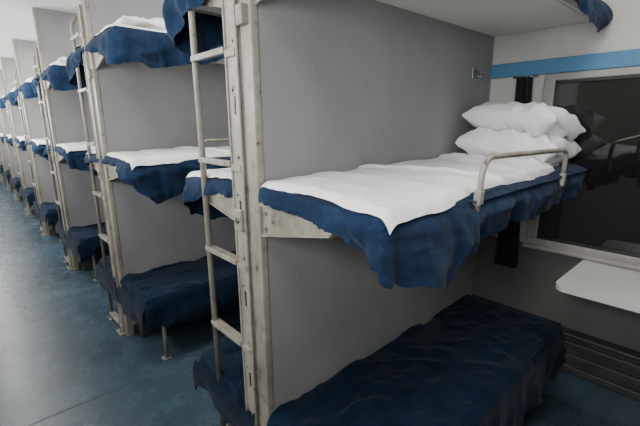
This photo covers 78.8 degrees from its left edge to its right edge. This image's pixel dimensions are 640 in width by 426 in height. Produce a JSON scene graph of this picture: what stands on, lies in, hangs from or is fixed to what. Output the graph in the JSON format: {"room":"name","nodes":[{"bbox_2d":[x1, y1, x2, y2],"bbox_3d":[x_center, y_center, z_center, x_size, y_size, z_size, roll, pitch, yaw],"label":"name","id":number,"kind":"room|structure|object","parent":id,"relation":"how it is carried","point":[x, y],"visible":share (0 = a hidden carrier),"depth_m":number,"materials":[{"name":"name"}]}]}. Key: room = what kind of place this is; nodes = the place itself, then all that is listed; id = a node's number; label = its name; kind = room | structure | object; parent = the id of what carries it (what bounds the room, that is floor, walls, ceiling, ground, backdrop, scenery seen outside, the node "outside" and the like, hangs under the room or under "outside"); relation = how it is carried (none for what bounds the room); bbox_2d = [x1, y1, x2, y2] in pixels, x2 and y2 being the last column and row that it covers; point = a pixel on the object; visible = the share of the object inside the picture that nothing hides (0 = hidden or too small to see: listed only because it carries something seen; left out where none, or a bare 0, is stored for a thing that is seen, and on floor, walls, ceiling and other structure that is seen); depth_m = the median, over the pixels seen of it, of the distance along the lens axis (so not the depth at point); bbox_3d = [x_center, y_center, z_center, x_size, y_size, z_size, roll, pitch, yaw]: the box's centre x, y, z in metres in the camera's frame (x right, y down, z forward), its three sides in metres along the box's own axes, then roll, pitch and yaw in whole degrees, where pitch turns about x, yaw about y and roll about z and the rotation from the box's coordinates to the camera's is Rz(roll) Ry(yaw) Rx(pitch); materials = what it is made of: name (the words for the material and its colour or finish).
{"room":"train carriage","nodes":[
{"label":"train carriage","id":0,"kind":"room"},
{"bbox_2d":[0,0,80,69],"bbox_3d":[-5.345,-2.714,6.738,3.195,0.100,21.400,-12,17,-41],"label":"ceiling","id":1,"kind":"structure","parent":0,"point":[16,18],"depth_m":4.15,"materials":[{"name":"paint"}]},
{"bbox_2d":[0,179,615,425],"bbox_3d":[-5.320,0.034,7.374,3.195,0.100,21.400,-12,17,-41],"label":"floor","id":2,"kind":"structure","parent":0,"point":[61,349],"depth_m":2.76,"materials":[{"name":"blue plastic"}]},
{"bbox_2d":[0,155,5,181],"bbox_3d":[-8.610,-2.350,11.546,1.655,2.719,0.076,-12,17,-41],"label":"partition panel","id":3,"kind":"object","parent":2,"relation":"on","point":[3,178],"visible":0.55,"depth_m":11.24,"materials":[{"name":"laminate"}]},
{"bbox_2d":[0,146,8,189],"bbox_3d":[-7.996,-1.791,9.853,0.255,2.382,0.405,-12,17,-41],"label":"ladder","id":4,"kind":"object","parent":2,"relation":"on","point":[7,188],"visible":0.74,"depth_m":9.92,"materials":[{"name":"beige metal"}]},
{"bbox_2d":[0,123,12,189],"bbox_3d":[-7.325,-2.042,10.166,1.655,2.719,0.076,-12,17,-41],"label":"partition panel","id":5,"kind":"object","parent":2,"relation":"on","point":[2,145],"visible":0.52,"depth_m":9.75,"materials":[{"name":"laminate"}]},
{"bbox_2d":[0,133,3,142],"bbox_3d":[-7.124,-1.935,9.934,1.672,0.390,0.593,-12,17,-41],"label":"bunk","id":6,"kind":"object","parent":5,"relation":"attached to","point":[1,134],"visible":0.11,"depth_m":9.27,"materials":[{"name":"fabric"}]},
{"bbox_2d":[0,110,16,199],"bbox_3d":[-6.712,-1.483,8.474,0.255,2.382,0.405,-12,17,-41],"label":"ladder","id":7,"kind":"object","parent":2,"relation":"on","point":[1,121],"visible":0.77,"depth_m":8.43,"materials":[{"name":"beige metal"}]},
{"bbox_2d":[5,170,12,187],"bbox_3d":[-7.114,-0.911,10.156,1.690,0.517,0.599,-12,17,-41],"label":"bunk","id":8,"kind":"object","parent":2,"relation":"on","point":[7,173],"visible":0.14,"depth_m":9.44,"materials":[{"name":"blue fabric"}]},
{"bbox_2d":[0,70,21,199],"bbox_3d":[-6.041,-1.734,8.787,1.655,2.719,0.076,-12,17,-41],"label":"partition panel","id":9,"kind":"object","parent":2,"relation":"on","point":[4,114],"visible":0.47,"depth_m":8.26,"materials":[{"name":"laminate"}]},
{"bbox_2d":[4,134,12,145],"bbox_3d":[-5.848,-1.625,8.552,1.690,0.394,0.586,-12,17,-41],"label":"bunk","id":10,"kind":"object","parent":9,"relation":"attached to","point":[8,137],"visible":0.09,"depth_m":7.87,"materials":[{"name":"white fabric"}]},
{"bbox_2d":[2,80,28,214],"bbox_3d":[-5.428,-1.175,7.094,0.255,2.382,0.405,-12,17,-41],"label":"ladder","id":11,"kind":"object","parent":2,"relation":"on","point":[3,85],"visible":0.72,"depth_m":7.02,"materials":[{"name":"beige metal"}]},
{"bbox_2d":[0,57,33,214],"bbox_3d":[-4.757,-1.426,7.407,1.655,2.719,0.076,-12,17,-41],"label":"partition panel","id":12,"kind":"object","parent":2,"relation":"on","point":[8,64],"visible":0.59,"depth_m":6.82,"materials":[{"name":"laminate"}]},
{"bbox_2d":[14,136,26,150],"bbox_3d":[-4.555,-1.319,7.175,1.672,0.390,0.593,-12,17,-41],"label":"bunk","id":13,"kind":"object","parent":12,"relation":"attached to","point":[20,140],"visible":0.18,"depth_m":6.51,"materials":[{"name":"blue fabric"}]},
{"bbox_2d":[12,177,22,199],"bbox_3d":[-5.833,-0.606,8.780,1.690,0.520,0.587,-12,17,-41],"label":"bunk","id":14,"kind":"object","parent":2,"relation":"on","point":[16,180],"visible":0.07,"depth_m":8.10,"materials":[{"name":"blue fabric"}]},
{"bbox_2d":[19,187,23,198],"bbox_3d":[-4.993,-0.407,7.880,1.685,0.525,0.608,-12,17,-41],"label":"bunk","id":15,"kind":"object","parent":2,"relation":"on","point":[20,189],"visible":0.07,"depth_m":7.28,"materials":[{"name":"blue fabric"}]},
{"bbox_2d":[14,68,45,235],"bbox_3d":[-4.143,-0.867,5.714,0.255,2.382,0.405,-12,17,-41],"label":"ladder","id":16,"kind":"object","parent":2,"relation":"on","point":[16,80],"visible":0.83,"depth_m":5.64,"materials":[{"name":"beige metal"}]},
{"bbox_2d":[23,187,37,214],"bbox_3d":[-4.545,-0.295,7.397,1.690,0.517,0.599,-12,17,-41],"label":"bunk","id":17,"kind":"object","parent":2,"relation":"on","point":[29,191],"visible":0.09,"depth_m":6.72,"materials":[{"name":"blue fabric"}]},
{"bbox_2d":[12,39,58,235],"bbox_3d":[-3.472,-1.118,6.027,1.655,2.719,0.076,-12,17,-41],"label":"partition panel","id":18,"kind":"object","parent":2,"relation":"on","point":[24,50],"visible":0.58,"depth_m":5.46,"materials":[{"name":"laminate"}]},
{"bbox_2d":[13,87,18,104],"bbox_3d":[-3.727,-1.857,6.094,1.688,0.342,0.613,-12,17,-41],"label":"bunk","id":19,"kind":"object","parent":18,"relation":"attached to","point":[15,93],"visible":0.02,"depth_m":5.67,"materials":[{"name":"blue fabric"}]},
{"bbox_2d":[28,139,52,162],"bbox_3d":[-3.280,-1.008,5.792,1.690,0.394,0.586,-12,17,-41],"label":"bunk","id":20,"kind":"object","parent":18,"relation":"attached to","point":[38,145],"visible":0.11,"depth_m":5.13,"materials":[{"name":"blue fabric"}]},
{"bbox_2d":[33,200,38,214],"bbox_3d":[-3.703,-0.097,6.496,1.685,0.523,0.593,-12,17,-41],"label":"bunk","id":21,"kind":"object","parent":2,"relation":"on","point":[35,206],"visible":0.1,"depth_m":5.92,"materials":[{"name":"blue fabric"}]},
{"bbox_2d":[39,202,61,241],"bbox_3d":[-3.264,0.010,6.021,1.690,0.520,0.587,-12,17,-41],"label":"bunk","id":22,"kind":"object","parent":2,"relation":"on","point":[48,208],"visible":0.14,"depth_m":5.38,"materials":[{"name":"blue fabric"}]},
{"bbox_2d":[32,47,73,269],"bbox_3d":[-2.859,-0.559,4.334,0.255,2.382,0.405,-12,17,-41],"label":"ladder","id":23,"kind":"object","parent":2,"relation":"on","point":[68,259],"visible":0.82,"depth_m":4.25,"materials":[{"name":"beige metal"}]},
{"bbox_2d":[55,219,65,244],"bbox_3d":[-2.424,0.209,5.121,1.685,0.525,0.608,-12,17,-41],"label":"bunk","id":24,"kind":"object","parent":2,"relation":"on","point":[61,233],"visible":0.09,"depth_m":4.53,"materials":[{"name":"blue fabric"}]},
{"bbox_2d":[31,7,104,269],"bbox_3d":[-2.188,-0.810,4.647,1.655,2.719,0.076,-12,17,-41],"label":"partition panel","id":25,"kind":"object","parent":2,"relation":"on","point":[52,27],"visible":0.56,"depth_m":4.13,"materials":[{"name":"laminate"}]},
{"bbox_2d":[31,73,41,97],"bbox_3d":[-2.437,-1.550,4.704,1.693,0.360,0.590,-12,17,-41],"label":"bunk","id":26,"kind":"object","parent":25,"relation":"attached to","point":[35,82],"visible":0.04,"depth_m":4.28,"materials":[{"name":"blue fabric"}]},
{"bbox_2d":[43,143,51,159],"bbox_3d":[-2.425,-0.817,4.874,1.685,0.368,0.601,-12,17,-41],"label":"bunk","id":27,"kind":"object","parent":25,"relation":"attached to","point":[45,153],"visible":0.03,"depth_m":4.45,"materials":[{"name":"blue fabric"}]},
{"bbox_2d":[54,142,94,170],"bbox_3d":[-1.986,-0.703,4.415,1.672,0.390,0.593,-12,17,-41],"label":"bunk","id":28,"kind":"object","parent":25,"relation":"attached to","point":[74,153],"visible":0.23,"depth_m":3.79,"materials":[{"name":"blue fabric"}]},
{"bbox_2d":[66,222,109,281],"bbox_3d":[-1.976,0.321,4.637,1.690,0.517,0.599,-12,17,-41],"label":"bunk","id":29,"kind":"object","parent":2,"relation":"on","point":[86,238],"visible":0.15,"depth_m":4.06,"materials":[{"name":"blue fabric"}]},
{"bbox_2d":[28,375,148,425],"bbox_3d":[-1.592,1.162,2.132,1.283,0.002,0.006,-12,17,-41],"label":"trim","id":30,"kind":"structure","parent":2,"relation":"on","point":[147,375],"depth_m":2.31,"materials":[{"name":"grey metal"}]},
{"bbox_2d":[70,4,125,335],"bbox_3d":[-1.575,-0.251,2.955,0.255,2.382,0.405,-12,17,-41],"label":"ladder","id":31,"kind":"object","parent":2,"relation":"on","point":[81,35],"visible":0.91,"depth_m":2.85,"materials":[{"name":"beige metal"}]},
{"bbox_2d":[96,255,115,300],"bbox_3d":[-1.135,0.519,3.736,1.685,0.523,0.593,-12,17,-41],"label":"bunk","id":32,"kind":"object","parent":2,"relation":"on","point":[107,282],"visible":0.08,"depth_m":3.15,"materials":[{"name":"blue fabric"}]},
{"bbox_2d":[81,0,235,336],"bbox_3d":[-0.904,-0.502,3.268,1.655,2.719,0.076,-12,17,-41],"label":"partition panel","id":33,"kind":"object","parent":2,"relation":"on","point":[138,106],"visible":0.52,"depth_m":2.92,"materials":[{"name":"laminate"}]},
{"bbox_2d":[66,44,86,86],"bbox_3d":[-1.159,-1.241,3.335,1.688,0.342,0.613,-12,17,-41],"label":"bunk","id":34,"kind":"object","parent":33,"relation":"attached to","point":[74,60],"visible":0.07,"depth_m":2.91,"materials":[{"name":"blue fabric"}]},
{"bbox_2d":[84,150,99,175],"bbox_3d":[-1.132,-0.502,3.493,1.676,0.380,0.584,-12,17,-41],"label":"bunk","id":35,"kind":"object","parent":33,"relation":"attached to","point":[93,158],"visible":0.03,"depth_m":2.97,"materials":[{"name":"fabric"}]},
{"bbox_2d":[100,139,230,203],"bbox_3d":[-0.711,-0.392,3.033,1.690,0.394,0.586,-12,17,-41],"label":"bunk","id":36,"kind":"object","parent":33,"relation":"attached to","point":[160,175],"visible":0.48,"depth_m":2.49,"materials":[{"name":"fabric"}]},
{"bbox_2d":[116,250,239,360],"bbox_3d":[-0.696,0.626,3.261,1.690,0.520,0.587,-12,17,-41],"label":"bunk","id":37,"kind":"object","parent":2,"relation":"on","point":[159,299],"visible":0.47,"depth_m":2.77,"materials":[{"name":"blue fabric"}]},
{"bbox_2d":[188,0,259,425],"bbox_3d":[-0.290,0.057,1.575,0.255,2.382,0.405,-12,17,-41],"label":"ladder","id":38,"kind":"object","parent":2,"relation":"on","point":[234,13],"visible":0.94,"depth_m":1.45,"materials":[{"name":"beige metal"}]},
{"bbox_2d":[193,337,254,425],"bbox_3d":[0.145,0.825,2.361,1.685,0.525,0.608,-12,17,-41],"label":"bunk","id":39,"kind":"object","parent":2,"relation":"on","point":[230,386],"visible":0.12,"depth_m":1.80,"materials":[{"name":"blue fabric"}]},
{"bbox_2d":[239,0,494,425],"bbox_3d":[0.381,-0.194,1.888,1.655,2.719,0.076,-12,17,-41],"label":"partition panel","id":40,"kind":"object","parent":2,"relation":"on","point":[329,85],"visible":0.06,"depth_m":1.58,"materials":[{"name":"laminate"}]},
{"bbox_2d":[162,0,223,54],"bbox_3d":[0.132,-0.933,1.944,1.693,0.360,0.590,-12,17,-41],"label":"bunk","id":41,"kind":"object","parent":40,"relation":"attached to","point":[208,13],"visible":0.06,"depth_m":1.66,"materials":[{"name":"blue fabric"}]},
{"bbox_2d":[182,168,233,219],"bbox_3d":[0.143,-0.201,2.115,1.685,0.368,0.601,-12,17,-41],"label":"bunk","id":42,"kind":"object","parent":40,"relation":"attached to","point":[218,187],"visible":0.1,"depth_m":1.60,"materials":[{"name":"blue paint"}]},
{"bbox_2d":[258,148,587,290],"bbox_3d":[0.582,-0.087,1.655,1.672,0.390,0.593,-12,17,-41],"label":"bunk","id":43,"kind":"object","parent":40,"relation":"attached to","point":[415,223],"visible":0.98,"depth_m":1.19,"materials":[{"name":"fabric"}]},
{"bbox_2d":[455,127,581,164],"bbox_3d":[1.032,-0.355,2.036,0.427,0.193,0.507,-12,17,-41],"label":"pillow","id":44,"kind":"object","parent":43,"relation":"on","point":[481,140],"visible":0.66,"depth_m":1.90,"materials":[{"name":"white fabric"}]},
{"bbox_2d":[462,101,585,141],"bbox_3d":[1.043,-0.472,2.011,0.380,0.210,0.480,-10,16,-36],"label":"pillow","id":45,"kind":"object","parent":44,"relation":"on","point":[534,118],"visible":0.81,"depth_m":1.86,"materials":[{"name":"white fabric"}]},
{"bbox_2d":[472,67,482,78],"bbox_3d":[0.869,-0.769,2.135,0.040,0.060,0.052,-12,17,-41],"label":"coat hook","id":46,"kind":"object","parent":40,"relation":"attached to","point":[475,71],"visible":1,"depth_m":2.14,"materials":[{"name":"metal"}]},
{"bbox_2d":[267,294,566,425],"bbox_3d":[0.593,0.937,1.877,1.690,0.517,0.599,-12,17,-41],"label":"bunk","id":47,"kind":"object","parent":2,"relation":"on","point":[478,361],"visible":1,"depth_m":1.76,"materials":[{"name":"blue fabric"}]},
{"bbox_2d":[473,0,639,351],"bbox_3d":[-4.187,-1.585,8.067,0.100,2.720,21.200,-12,17,-41],"label":"wall","id":48,"kind":"structure","parent":0,"point":[530,287],"depth_m":2.16,"materials":[{"name":"paint"}]},
{"bbox_2d":[0,95,5,107],"bbox_3d":[-5.846,-2.381,8.367,1.688,0.325,0.594,-12,17,-41],"label":"bunk","id":49,"kind":"object","parent":48,"relation":"attached to","point":[1,98],"visible":0.07,"depth_m":7.68,"materials":[{"name":"blue fabric"}]},
{"bbox_2d":[6,87,18,105],"bbox_3d":[-4.567,-2.064,6.983,1.705,0.337,0.597,-12,17,-41],"label":"bunk","id":50,"kind":"object","parent":48,"relation":"attached to","point":[10,97],"visible":0.12,"depth_m":6.33,"materials":[{"name":"blue fabric"}]},
{"bbox_2d":[18,77,42,98],"bbox_3d":[-3.277,-1.765,5.608,1.688,0.325,0.594,-12,17,-41],"label":"bunk","id":51,"kind":"object","parent":48,"relation":"attached to","point":[25,88],"visible":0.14,"depth_m":4.93,"materials":[{"name":"blue fabric"}]},
{"bbox_2d":[41,57,86,90],"bbox_3d":[-1.998,-1.448,4.223,1.705,0.337,0.597,-12,17,-41],"label":"bunk","id":52,"kind":"object","parent":48,"relation":"attached to","point":[55,74],"visible":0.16,"depth_m":3.58,"materials":[{"name":"blue fabric"}]},
{"bbox_2d":[84,16,224,69],"bbox_3d":[-0.709,-1.149,2.848,1.688,0.325,0.594,-12,17,-41],"label":"bunk","id":53,"kind":"object","parent":48,"relation":"attached to","point":[128,39],"visible":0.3,"depth_m":2.27,"materials":[{"name":"blue fabric"}]},
{"bbox_2d":[255,0,612,36],"bbox_3d":[0.574,-0.817,1.469,1.696,0.272,0.600,-12,17,-41],"label":"bunk","id":54,"kind":"object","parent":48,"relation":"attached to","point":[494,18],"visible":1,"depth_m":1.71,"materials":[{"name":"beige paint"}]},
{"bbox_2d":[494,75,538,268],"bbox_3d":[1.127,-0.213,2.257,0.028,1.106,0.135,-12,17,-41],"label":"window curtain","id":55,"kind":"object","parent":48,"relation":"hanging from","point":[507,249],"visible":0.36,"depth_m":2.32,"materials":[{"name":"fabric"}]},
{"bbox_2d":[490,48,639,78],"bbox_3d":[-4.234,-2.082,7.913,0.014,0.076,21.200,-12,17,-41],"label":"trim","id":56,"kind":"structure","parent":48,"relation":"attached to","point":[623,58],"depth_m":1.99,"materials":[{"name":"blue paint"}]},
{"bbox_2d":[522,66,639,270],"bbox_3d":[1.637,-0.165,1.697,0.054,0.950,1.335,-12,17,-41],"label":"window","id":57,"kind":"structure","parent":48,"relation":"in","point":[602,224],"depth_m":1.96,"materials":[{"name":"glass"}]},
{"bbox_2d":[543,369,639,425],"bbox_3d":[1.647,1.055,2.014,0.011,0.204,1.825,-12,17,-41],"label":"baseboard","id":58,"kind":"structure","parent":48,"relation":"attached to","point":[617,409],"depth_m":2.15,"materials":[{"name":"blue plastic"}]},
{"bbox_2d":[555,260,639,312],"bbox_3d":[1.468,0.443,1.687,0.503,0.220,0.700,-12,17,-41],"label":"folding table","id":59,"kind":"object","parent":48,"relation":"attached to","point":[619,287],"visible":0.99,"depth_m":1.74,"materials":[{"name":"plastic"}]},
{"bbox_2d":[558,326,639,401],"bbox_3d":[1.621,0.834,1.941,0.074,0.250,1.825,-12,17,-41],"label":"heater cover","id":60,"kind":"object","parent":48,"relation":"attached to","point":[614,367],"visible":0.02,"depth_m":2.05,"materials":[{"name":"grey metal"}]}
]}

